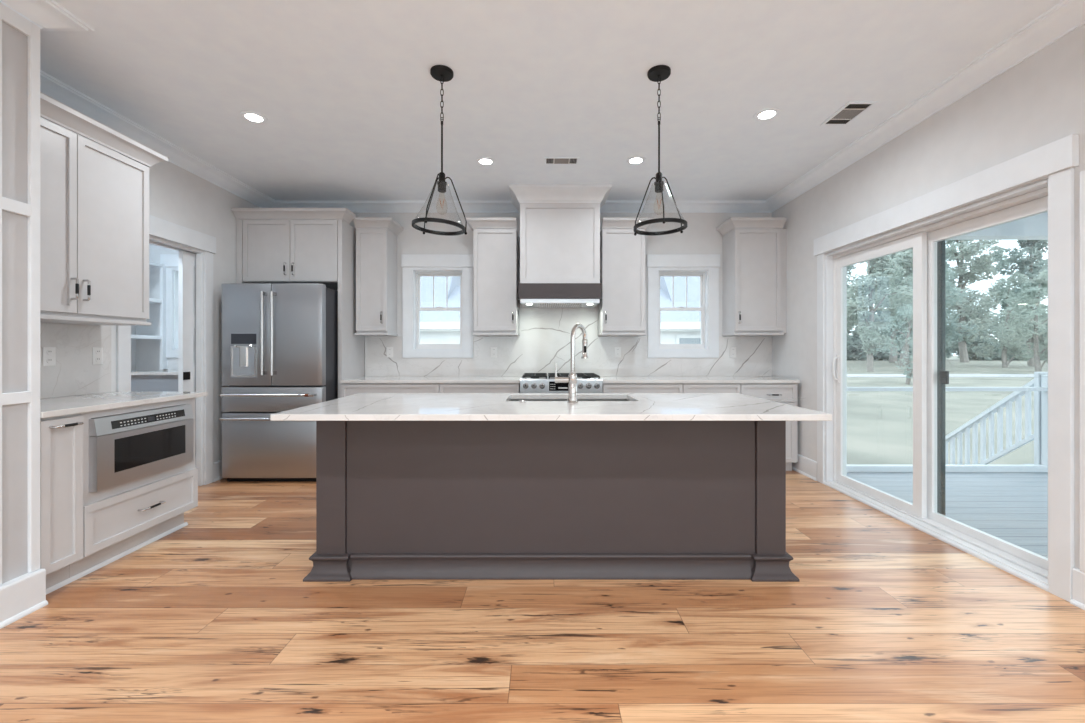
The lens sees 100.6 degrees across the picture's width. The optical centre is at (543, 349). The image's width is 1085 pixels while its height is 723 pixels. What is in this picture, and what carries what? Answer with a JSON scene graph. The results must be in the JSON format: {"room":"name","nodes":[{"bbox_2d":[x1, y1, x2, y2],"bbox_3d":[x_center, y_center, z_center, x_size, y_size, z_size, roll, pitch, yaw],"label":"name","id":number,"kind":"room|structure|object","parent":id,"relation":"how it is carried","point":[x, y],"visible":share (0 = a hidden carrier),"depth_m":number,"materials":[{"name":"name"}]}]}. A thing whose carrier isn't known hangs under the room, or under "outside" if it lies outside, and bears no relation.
{"room":"kitchen","nodes":[
{"label":"kitchen","id":0,"kind":"room"},
{"bbox_2d":[2,21,27,583],"bbox_3d":[-2.805,-0.205,-1.030,0.790,2.830,6.340,0,0,0],"label":"wall panel","id":1,"kind":"object","parent":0,"point":[14,42],"depth_m":2.05,"materials":[{"name":"paint"}]},
{"bbox_2d":[2,4,30,404],"bbox_3d":[-2.401,-0.643,1.569,0.017,1.776,1.139,0,0,0],"label":"trim","id":2,"kind":"structure","parent":1,"relation":"attached to","point":[10,17],"depth_m":2.04,"materials":[{"name":"paint"}]},
{"bbox_2d":[0,2,39,585],"bbox_3d":[-2.401,-0.246,1.593,0.018,2.570,1.091,0,0,0],"label":"trim","id":3,"kind":"structure","parent":1,"relation":"attached to","point":[34,39],"depth_m":2.10,"materials":[{"name":"paint"}]},
{"bbox_2d":[0,569,47,628],"bbox_3d":[-2.384,1.125,-1.030,0.052,0.170,6.340,0,0,0],"label":"baseboard","id":4,"kind":"structure","parent":1,"relation":"attached to","point":[25,594],"depth_m":2.04,"materials":[{"name":"paint"}]},
{"bbox_2d":[131,325,135,369],"bbox_3d":[-4.625,-0.205,3.510,0.150,2.830,3.020,0,0,0],"label":"wall","id":5,"kind":"structure","parent":0,"point":[133,327],"depth_m":4.99,"materials":[{"name":"paint"}]},
{"bbox_2d":[131,335,161,338],"bbox_3d":[-4.380,-0.138,3.570,0.339,0.035,2.840,0,0,0],"label":"shelf","id":6,"kind":"object","parent":5,"relation":"attached to","point":[132,336],"visible":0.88,"depth_m":4.75,"materials":[{"name":"paint"}]},
{"bbox_2d":[149,261,161,266],"bbox_3d":[-4.380,-0.932,3.570,0.339,0.035,2.840,0,0,0],"label":"shelf","id":7,"kind":"object","parent":5,"relation":"attached to","point":[151,264],"visible":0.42,"depth_m":4.88,"materials":[{"name":"paint"}]},
{"bbox_2d":[149,298,161,302],"bbox_3d":[-4.380,-0.537,3.570,0.339,0.035,2.840,0,0,0],"label":"shelf","id":8,"kind":"object","parent":5,"relation":"attached to","point":[151,300],"visible":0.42,"depth_m":4.89,"materials":[{"name":"paint"}]},
{"bbox_2d":[40,116,259,484],"bbox_3d":[-3.125,-0.205,3.580,0.150,2.830,2.880,0,0,0],"label":"wall","id":9,"kind":"structure","parent":0,"point":[177,195],"depth_m":4.12,"materials":[{"name":"paint"}]},
{"bbox_2d":[40,322,110,398],"bbox_3d":[-3.043,0.064,2.651,0.012,0.461,1.018,0,0,0],"label":"backsplash","id":10,"kind":"structure","parent":9,"relation":"attached to","point":[74,373],"depth_m":2.91,"materials":[{"name":"white stone"}]},
{"bbox_2d":[43,347,55,365],"bbox_3d":[-3.033,0.040,2.760,0.008,0.116,0.072,0,0,0],"label":"duplex outlet","id":11,"kind":"object","parent":10,"relation":"attached to","point":[49,353],"visible":1,"depth_m":2.76,"materials":[{"name":"plastic"}]},
{"bbox_2d":[92,347,102,364],"bbox_3d":[-3.033,0.040,3.060,0.008,0.116,0.072,0,0,0],"label":"duplex outlet","id":12,"kind":"object","parent":10,"relation":"attached to","point":[97,352],"visible":1,"depth_m":3.05,"materials":[{"name":"plastic"}]},
{"bbox_2d":[40,92,168,324],"bbox_3d":[-2.837,-0.757,2.646,0.422,1.178,1.017,0,0,0],"label":"upper cabinet","id":13,"kind":"object","parent":9,"relation":"attached to","point":[94,198],"visible":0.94,"depth_m":2.69,"materials":[{"name":"paint"}]},
{"bbox_2d":[116,215,215,485],"bbox_3d":[-3.109,0.087,3.902,0.182,2.245,1.435,0,0,0],"label":"door frame","id":14,"kind":"structure","parent":9,"relation":"in","point":[162,233],"depth_m":3.98,"materials":[{"name":"paint"}]},
{"bbox_2d":[213,460,222,481],"bbox_3d":[-3.036,1.125,4.572,0.028,0.170,0.895,0,0,0],"label":"baseboard","id":15,"kind":"structure","parent":9,"relation":"attached to","point":[217,466],"depth_m":4.18,"materials":[{"name":"paint"}]},
{"bbox_2d":[131,370,177,391],"bbox_3d":[-3.882,0.718,4.795,1.325,0.985,0.449,0,0,0],"label":"countertop","id":16,"kind":"structure","parent":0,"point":[141,380],"depth_m":4.60,"materials":[{"name":"white stone"}]},
{"bbox_2d":[131,370,177,374],"bbox_3d":[-3.882,0.240,4.795,1.325,0.030,0.449,0,0,0],"label":"countertop","id":17,"kind":"structure","parent":16,"relation":"on","point":[133,372],"depth_m":4.57,"materials":[{"name":"white stone"}]},
{"bbox_2d":[136,213,771,376],"bbox_3d":[-0.995,-0.205,5.095,7.410,2.830,0.150,0,0,0],"label":"wall","id":18,"kind":"structure","parent":0,"point":[700,236],"depth_m":5.02,"materials":[{"name":"paint"}]},
{"bbox_2d":[160,264,166,368],"bbox_3d":[-4.215,-0.370,4.987,0.030,1.160,0.064,0,0,0],"label":"trim","id":19,"kind":"structure","parent":18,"relation":"attached to","point":[163,360],"depth_m":4.97,"materials":[{"name":"paint"}]},
{"bbox_2d":[160,254,177,357],"bbox_3d":[-3.852,-0.487,5.074,0.807,1.145,0.172,0,0,0],"label":"window","id":20,"kind":"structure","parent":18,"relation":"in","point":[170,261],"depth_m":5.00,"materials":[{"name":"paint"}]},
{"bbox_2d":[353,217,402,335],"bbox_3d":[-1.767,-0.758,4.817,0.408,1.204,0.402,0,0,0],"label":"upper cabinet","id":21,"kind":"object","parent":18,"relation":"attached to","point":[376,249],"visible":1,"depth_m":4.70,"materials":[{"name":"paint"}]},
{"bbox_2d":[401,254,472,357],"bbox_3d":[-1.181,-0.487,5.074,0.807,1.145,0.172,0,0,0],"label":"window","id":22,"kind":"structure","parent":18,"relation":"in","point":[414,266],"depth_m":5.00,"materials":[{"name":"paint"}]},
{"bbox_2d":[466,217,518,335],"bbox_3d":[-0.545,-0.758,4.817,0.534,1.204,0.402,0,0,0],"label":"upper cabinet","id":23,"kind":"object","parent":18,"relation":"attached to","point":[495,251],"visible":0.99,"depth_m":4.70,"materials":[{"name":"paint"}]},
{"bbox_2d":[509,184,611,307],"bbox_3d":[0.160,-1.040,4.706,1.012,1.157,0.624,0,0,0],"label":"range hood","id":24,"kind":"object","parent":18,"relation":"attached to","point":[560,223],"visible":0.99,"depth_m":4.51,"materials":[{"name":"paint"}]},
{"bbox_2d":[365,304,771,375],"bbox_3d":[0.275,-0.107,5.013,4.529,0.806,0.012,0,0,0],"label":"backsplash","id":25,"kind":"structure","parent":18,"relation":"attached to","point":[543,340],"depth_m":5.01,"materials":[{"name":"white stone"}]},
{"bbox_2d":[387,347,392,356],"bbox_3d":[-1.714,0.025,5.003,0.072,0.116,0.008,0,0,0],"label":"duplex outlet","id":26,"kind":"object","parent":25,"relation":"attached to","point":[389,349],"visible":1,"depth_m":5.00,"materials":[{"name":"plastic"}]},
{"bbox_2d":[615,347,620,356],"bbox_3d":[0.820,0.025,5.003,0.072,0.116,0.008,0,0,0],"label":"duplex outlet","id":27,"kind":"object","parent":25,"relation":"attached to","point":[617,349],"visible":1,"depth_m":5.00,"materials":[{"name":"plastic"}]},
{"bbox_2d":[730,347,735,356],"bbox_3d":[2.103,0.025,5.003,0.072,0.116,0.008,0,0,0],"label":"duplex outlet","id":28,"kind":"object","parent":25,"relation":"attached to","point":[732,349],"visible":1,"depth_m":5.00,"materials":[{"name":"plastic"}]},
{"bbox_2d":[598,217,653,335],"bbox_3d":[0.865,-0.758,4.817,0.534,1.204,0.402,0,0,0],"label":"upper cabinet","id":29,"kind":"object","parent":18,"relation":"attached to","point":[621,308],"visible":0.94,"depth_m":4.70,"materials":[{"name":"paint"}]},
{"bbox_2d":[647,254,719,357],"bbox_3d":[1.550,-0.487,5.074,0.810,1.145,0.172,0,0,0],"label":"window","id":30,"kind":"structure","parent":18,"relation":"in","point":[706,266],"depth_m":5.00,"materials":[{"name":"paint"}]},
{"bbox_2d":[716,217,786,335],"bbox_3d":[2.228,-0.758,4.817,0.623,1.204,0.402,0,0,0],"label":"upper cabinet","id":31,"kind":"object","parent":18,"relation":"attached to","point":[753,260],"visible":1,"depth_m":4.70,"materials":[{"name":"paint"}]},
{"bbox_2d":[0,470,1084,722],"bbox_3d":[-1.005,1.240,0.410,7.490,0.060,9.520,0,0,0],"label":"floor","id":32,"kind":"structure","parent":0,"point":[215,619],"depth_m":1.89,"materials":[{"name":"brown wood"}]},
{"bbox_2d":[40,413,83,588],"bbox_3d":[-2.704,0.767,2.245,0.689,0.883,0.204,0,0,0],"label":"base cabinet","id":33,"kind":"object","parent":32,"relation":"on","point":[61,437],"visible":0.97,"depth_m":2.25,"materials":[{"name":"paint"}]},
{"bbox_2d":[46,398,197,594],"bbox_3d":[-2.704,0.767,2.635,0.689,0.883,0.975,0,0,0],"label":"base cabinet","id":34,"kind":"object","parent":32,"relation":"on","point":[120,520],"visible":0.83,"depth_m":2.64,"materials":[{"name":"paint"}]},
{"bbox_2d":[40,392,206,417],"bbox_3d":[-2.717,0.310,2.666,0.664,0.030,1.048,0,0,0],"label":"countertop","id":35,"kind":"structure","parent":34,"relation":"on","point":[66,405],"depth_m":2.63,"materials":[{"name":"white stone"}]},
{"bbox_2d":[89,404,193,491],"bbox_3d":[-2.638,0.561,2.720,0.525,0.387,0.659,0,0,0],"label":"drawer microwave","id":36,"kind":"object","parent":34,"relation":"in","point":[125,447],"visible":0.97,"depth_m":2.63,"materials":[{"name":"grey metal"}]},
{"bbox_2d":[220,283,337,481],"bbox_3d":[-2.478,0.302,4.502,0.915,1.815,0.975,0,0,0],"label":"refrigerator","id":37,"kind":"object","parent":32,"relation":"on","point":[280,341],"visible":0.86,"depth_m":4.09,"materials":[{"name":"grey metal"}]},
{"bbox_2d":[231,208,364,397],"bbox_3d":[-2.484,-0.086,4.697,1.122,2.592,0.641,0,0,0],"label":"tall cabinet","id":38,"kind":"object","parent":32,"relation":"on","point":[274,245],"visible":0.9,"depth_m":4.46,"materials":[{"name":"paint"}]},
{"bbox_2d":[341,383,439,397],"bbox_3d":[-1.512,0.767,4.698,0.964,0.883,0.639,0,0,0],"label":"base cabinet","id":39,"kind":"object","parent":32,"relation":"on","point":[347,389],"visible":0.02,"depth_m":4.43,"materials":[{"name":"paint"}]},
{"bbox_2d":[340,376,521,382],"bbox_3d":[-1.115,0.310,4.712,1.758,0.030,0.614,0,0,0],"label":"countertop","id":40,"kind":"structure","parent":39,"relation":"on","point":[367,379],"depth_m":4.50,"materials":[{"name":"white stone"}]},
{"bbox_2d":[440,383,519,392],"bbox_3d":[-0.636,0.767,4.698,0.784,0.883,0.639,0,0,0],"label":"base cabinet","id":41,"kind":"object","parent":32,"relation":"on","point":[444,387],"visible":0.02,"depth_m":4.43,"materials":[{"name":"paint"}]},
{"bbox_2d":[303,421,799,581],"bbox_3d":[0.037,0.768,2.695,2.593,0.884,0.692,0,0,0],"label":"kitchen island","id":42,"kind":"object","parent":32,"relation":"on","point":[396,500],"visible":0.84,"depth_m":2.41,"materials":[{"name":"paint"}]},
{"bbox_2d":[271,393,831,420],"bbox_3d":[0.178,0.310,2.566,2.865,0.030,1.007,0,0,0],"label":"island countertop","id":43,"kind":"structure","parent":42,"relation":"on","point":[361,406],"depth_m":2.31,"materials":[{"name":"white stone"}]},
{"bbox_2d":[509,399,629,400],"bbox_3d":[0.164,0.435,2.792,0.785,0.220,0.393,0,0,0],"label":"sink","id":44,"kind":"object","parent":43,"relation":"in","point":[509,399],"visible":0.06,"depth_m":2.98,"materials":[{"name":"silver metal"}]},
{"bbox_2d":[555,324,588,402],"bbox_3d":[0.173,0.071,2.551,0.241,0.446,0.102,0,0,-34],"label":"kitchen faucet","id":45,"kind":"object","parent":43,"relation":"on","point":[571,379],"visible":1,"depth_m":2.51,"materials":[{"name":"silver metal"}]},
{"bbox_2d":[520,373,602,392],"bbox_3d":[0.168,0.707,4.650,0.798,0.907,0.712,0,0,0],"label":"gas range","id":46,"kind":"object","parent":32,"relation":"on","point":[529,382],"visible":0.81,"depth_m":4.36,"materials":[{"name":"silver metal"}]},
{"bbox_2d":[521,376,597,378],"bbox_3d":[0.168,0.288,4.697,0.792,0.008,0.613,0,0,0],"label":"cooktop","id":47,"kind":"object","parent":46,"relation":"in","point":[523,377],"depth_m":4.48,"materials":[{"name":"silver metal"}]},
{"bbox_2d":[602,383,682,392],"bbox_3d":[0.973,0.767,4.698,0.784,0.883,0.639,0,0,0],"label":"base cabinet","id":48,"kind":"object","parent":32,"relation":"on","point":[607,387],"visible":0.03,"depth_m":4.43,"materials":[{"name":"paint"}]},
{"bbox_2d":[600,376,799,382],"bbox_3d":[1.542,0.310,4.712,1.935,0.030,0.614,0,0,0],"label":"countertop","id":49,"kind":"structure","parent":48,"relation":"on","point":[605,379],"depth_m":4.50,"materials":[{"name":"white stone"}]},
{"bbox_2d":[682,383,740,393],"bbox_3d":[1.650,0.767,4.698,0.567,0.883,0.639,0,0,0],"label":"base cabinet","id":50,"kind":"object","parent":32,"relation":"on","point":[687,387],"visible":0.04,"depth_m":4.43,"materials":[{"name":"paint"}]},
{"bbox_2d":[740,383,797,470],"bbox_3d":[2.222,0.767,4.698,0.574,0.883,0.639,0,0,0],"label":"base cabinet","id":51,"kind":"object","parent":32,"relation":"on","point":[778,392],"visible":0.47,"depth_m":4.43,"materials":[{"name":"paint"}]},
{"bbox_2d":[40,0,1061,200],"bbox_3d":[-1.005,-1.670,0.410,7.490,0.100,9.520,0,0,0],"label":"ceiling","id":52,"kind":"structure","parent":0,"point":[349,97],"depth_m":2.67,"materials":[{"name":"paint"}]},
{"bbox_2d":[239,111,267,123],"bbox_3d":[-2.017,-1.615,3.130,0.168,0.008,0.168,0,0,0],"label":"recessed light","id":53,"kind":"object","parent":52,"relation":"in","point":[254,117],"visible":1,"depth_m":3.12,"materials":[{"name":"paint"}]},
{"bbox_2d":[412,65,466,235],"bbox_3d":[-0.610,-1.151,2.615,0.310,0.936,0.314,0,0,0],"label":"pendant light","id":54,"kind":"object","parent":52,"relation":"hanging from","point":[442,73],"visible":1,"depth_m":2.61,"materials":[{"name":"black metal"}]},
{"bbox_2d":[437,172,446,192],"bbox_3d":[-0.594,-0.976,2.620,0.056,0.108,0.056,0,0,0],"label":"socket","id":55,"kind":"object","parent":54,"relation":"attached to","point":[441,184],"depth_m":2.60,"materials":[{"name":"black metal"}]},
{"bbox_2d":[476,157,495,165],"bbox_3d":[-0.500,-1.615,3.860,0.168,0.008,0.168,0,0,0],"label":"recessed light","id":56,"kind":"object","parent":52,"relation":"in","point":[486,161],"visible":1,"depth_m":3.85,"materials":[{"name":"paint"}]},
{"bbox_2d":[544,157,579,164],"bbox_3d":[0.150,-1.616,3.845,0.300,0.007,0.150,0,0,0],"label":"ceiling vent","id":57,"kind":"object","parent":52,"relation":"in","point":[547,160],"visible":1,"depth_m":3.84,"materials":[{"name":"metal"}]},
{"bbox_2d":[626,156,645,164],"bbox_3d":[0.784,-1.615,3.840,0.168,0.008,0.168,0,0,0],"label":"recessed light","id":58,"kind":"object","parent":52,"relation":"in","point":[634,160],"visible":1,"depth_m":3.83,"materials":[{"name":"paint"}]},
{"bbox_2d":[633,65,686,235],"bbox_3d":[0.676,-1.155,2.614,0.306,0.929,0.316,0,0,0],"label":"pendant light","id":59,"kind":"object","parent":52,"relation":"hanging from","point":[658,73],"visible":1,"depth_m":2.61,"materials":[{"name":"black metal"}]},
{"bbox_2d":[654,172,663,192],"bbox_3d":[0.670,-0.976,2.620,0.056,0.108,0.056,0,0,0],"label":"socket","id":60,"kind":"object","parent":59,"relation":"attached to","point":[657,184],"depth_m":2.60,"materials":[{"name":"black metal"}]},
{"bbox_2d":[753,108,780,120],"bbox_3d":[1.530,-1.615,3.090,0.168,0.008,0.168,0,0,0],"label":"recessed light","id":61,"kind":"object","parent":52,"relation":"in","point":[768,113],"visible":1,"depth_m":3.08,"materials":[{"name":"paint"}]},
{"bbox_2d":[820,101,877,125],"bbox_3d":[2.080,-1.616,3.083,0.190,0.007,0.305,0,0,0],"label":"ceiling vent","id":62,"kind":"object","parent":52,"relation":"in","point":[851,110],"visible":1,"depth_m":3.07,"materials":[{"name":"metal"}]},
{"bbox_2d":[772,24,1084,568],"bbox_3d":[2.625,-0.205,0.410,0.170,2.830,9.220,0,0,0],"label":"wall","id":63,"kind":"structure","parent":0,"point":[1039,101],"depth_m":2.86,"materials":[{"name":"paint"}]},
{"bbox_2d":[0,0,1084,212],"bbox_3d":[-0.255,-1.576,0.410,5.590,0.088,9.220,0,0,0],"label":"trim","id":64,"kind":"structure","parent":63,"relation":"attached to","point":[1066,16],"depth_m":3.21,"materials":[{"name":"paint"}]},
{"bbox_2d":[792,454,816,480],"bbox_3d":[2.526,1.125,4.593,0.028,0.170,0.855,0,0,0],"label":"baseboard","id":65,"kind":"structure","parent":63,"relation":"attached to","point":[805,466],"depth_m":4.33,"materials":[{"name":"paint"}]},
{"bbox_2d":[814,134,1078,601],"bbox_3d":[2.629,0.092,3.160,0.246,2.235,2.050,0,0,0],"label":"door","id":66,"kind":"structure","parent":63,"relation":"in","point":[1057,160],"depth_m":3.03,"materials":[{"name":"paint"}]},
{"bbox_2d":[1070,568,1084,609],"bbox_3d":[2.526,1.125,-1.025,0.028,0.170,6.350,0,0,0],"label":"baseboard","id":67,"kind":"structure","parent":63,"relation":"attached to","point":[1078,577],"depth_m":2.12,"materials":[{"name":"paint"}]},
{"bbox_2d":[1080,170,1084,571],"bbox_3d":[2.532,0.100,2.051,0.016,1.879,0.142,0,0,0],"label":"trim","id":68,"kind":"structure","parent":63,"relation":"attached to","point":[1082,173],"depth_m":2.11,"materials":[{"name":"paint"}]},
{"label":"outside","id":69,"kind":"structure","parent":0,"visible":0},
{"bbox_2d":[847,356,1047,464],"bbox_3d":[40.000,2.035,60.000,200.000,0.250,200.000,0,0,0],"label":"lawn","id":70,"kind":"structure","parent":69,"point":[879,423],"depth_m":14.21,"materials":[{"name":"green plant"}]},
{"bbox_2d":[420,276,700,343],"bbox_3d":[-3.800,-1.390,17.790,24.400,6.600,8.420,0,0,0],"label":"window panes","id":71,"kind":"structure","parent":70,"relation":"on","point":[436,327],"depth_m":14.48,"materials":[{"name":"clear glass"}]},
{"bbox_2d":[847,265,867,348],"bbox_3d":[33.985,-5.829,53.195,6.665,15.550,7.029,0,0,0],"label":"pine tree","id":72,"kind":"object","parent":70,"relation":"on","point":[849,268],"visible":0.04,"depth_m":51.54,"materials":[{"name":"green plant"}]},
{"bbox_2d":[847,261,885,331],"bbox_3d":[43.977,-8.988,68.572,11.372,21.922,15.603,0,0,-22],"label":"broadleaf tree","id":73,"kind":"object","parent":70,"relation":"on","point":[849,275],"visible":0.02,"depth_m":65.15,"materials":[{"name":"green plant"}]},
{"bbox_2d":[847,255,912,371],"bbox_3d":[29.454,-3.981,39.922,5.917,11.793,4.409,0,0,28],"label":"pine tree","id":74,"kind":"object","parent":70,"relation":"on","point":[869,334],"visible":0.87,"depth_m":39.56,"materials":[{"name":"green plant"}]},
{"bbox_2d":[867,253,905,361],"bbox_3d":[54.778,-10.351,70.215,10.088,24.634,9.872,0,0,0],"label":"pine tree","id":75,"kind":"object","parent":70,"relation":"on","point":[878,311],"visible":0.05,"depth_m":69.08,"materials":[{"name":"green plant"}]},
{"bbox_2d":[876,304,912,384],"bbox_3d":[20.254,-0.336,25.224,2.916,4.532,2.863,0,0,-27],"label":"broadleaf tree","id":76,"kind":"object","parent":70,"relation":"on","point":[909,374],"visible":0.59,"depth_m":24.96,"materials":[{"name":"green plant"}]},
{"bbox_2d":[872,248,961,365],"bbox_3d":[42.748,-6.102,53.006,7.869,16.143,8.293,0,0,0],"label":"pine tree","id":77,"kind":"object","parent":70,"relation":"on","point":[901,257],"visible":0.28,"depth_m":52.65,"materials":[{"name":"green plant"}]},
{"bbox_2d":[896,252,955,338],"bbox_3d":[47.966,-6.396,56.455,7.422,16.639,7.445,0,0,0],"label":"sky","id":78,"kind":"structure","parent":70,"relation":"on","point":[946,261],"depth_m":54.80,"materials":[{"name":"white"}]},
{"bbox_2d":[895,268,979,359],"bbox_3d":[35.794,-2.861,41.088,6.261,9.619,5.472,0,0,-31],"label":"broadleaf tree","id":79,"kind":"object","parent":70,"relation":"on","point":[948,342],"visible":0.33,"depth_m":40.23,"materials":[{"name":"green plant"}]},
{"bbox_2d":[847,312,1047,360],"bbox_3d":[70.373,-2.367,84.608,58.209,11.043,10.277,0,0,0],"label":"treeline","id":80,"kind":"object","parent":70,"relation":"on","point":[855,350],"visible":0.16,"depth_m":82.22,"materials":[{"name":"green plant"}]},
{"bbox_2d":[945,240,1011,362],"bbox_3d":[64.843,-9.884,68.781,11.726,23.685,10.246,0,0,0],"label":"pine tree","id":81,"kind":"object","parent":70,"relation":"on","point":[981,265],"visible":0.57,"depth_m":67.88,"materials":[{"name":"green plant"}]},
{"bbox_2d":[945,372,1047,464],"bbox_3d":[5.240,1.133,5.515,0.100,1.805,1.590,0,0,0],"label":"stair railing","id":82,"kind":"object","parent":70,"relation":"on","point":[1016,396],"visible":0.54,"depth_m":5.15,"materials":[{"name":"paint"}]},
{"bbox_2d":[957,271,1047,367],"bbox_3d":[50.013,-3.272,48.597,7.858,10.449,7.532,0,0,0],"label":"broadleaf tree","id":83,"kind":"object","parent":70,"relation":"on","point":[998,291],"visible":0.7,"depth_m":48.75,"materials":[{"name":"green plant"}]},
{"bbox_2d":[992,240,1047,365],"bbox_3d":[57.072,-6.379,52.920,6.312,16.642,7.429,0,0,45],"label":"pine tree","id":84,"kind":"object","parent":70,"relation":"on","point":[1033,247],"visible":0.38,"depth_m":52.57,"materials":[{"name":"green plant"}]},
{"bbox_2d":[995,270,1047,371],"bbox_3d":[43.528,-2.517,39.359,5.779,8.911,5.811,0,0,32],"label":"broadleaf tree","id":85,"kind":"object","parent":70,"relation":"on","point":[1035,291],"visible":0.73,"depth_m":39.51,"materials":[{"name":"green plant"}]},
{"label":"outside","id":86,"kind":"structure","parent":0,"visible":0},
{"bbox_2d":[847,472,1047,557],"bbox_3d":[5.457,1.290,1.100,5.485,0.060,7.200,0,0,0],"label":"floor","id":87,"kind":"structure","parent":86,"point":[1012,507],"depth_m":3.82,"materials":[{"name":"grey wood"}]},
{"bbox_2d":[847,375,1047,471],"bbox_3d":[4.125,0.760,4.662,2.350,1.000,0.095,0,0,0],"label":"porch railing","id":88,"kind":"object","parent":87,"relation":"on","point":[1044,378],"visible":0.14,"depth_m":4.63,"materials":[{"name":"paint"}]},
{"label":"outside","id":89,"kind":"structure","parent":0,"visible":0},
{"bbox_3d":[5.457,-1.460,1.150,5.485,0.100,7.300,0,0,0],"label":"ceiling","id":90,"kind":"structure","parent":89,"visible":0},
{"bbox_2d":[947,213,1047,239],"bbox_3d":[5.457,-1.290,4.700,5.485,0.240,0.160,0,0,0],"label":"beam","id":91,"kind":"structure","parent":90,"relation":"attached to","point":[1035,227],"depth_m":4.62,"materials":[{"name":"paint"}]},
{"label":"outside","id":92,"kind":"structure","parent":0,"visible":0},
{"bbox_2d":[847,374,1033,376],"bbox_3d":[55.000,1.890,33.250,170.000,0.039,3.500,0,0,0],"label":"road","id":93,"kind":"structure","parent":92,"point":[848,375],"depth_m":33.00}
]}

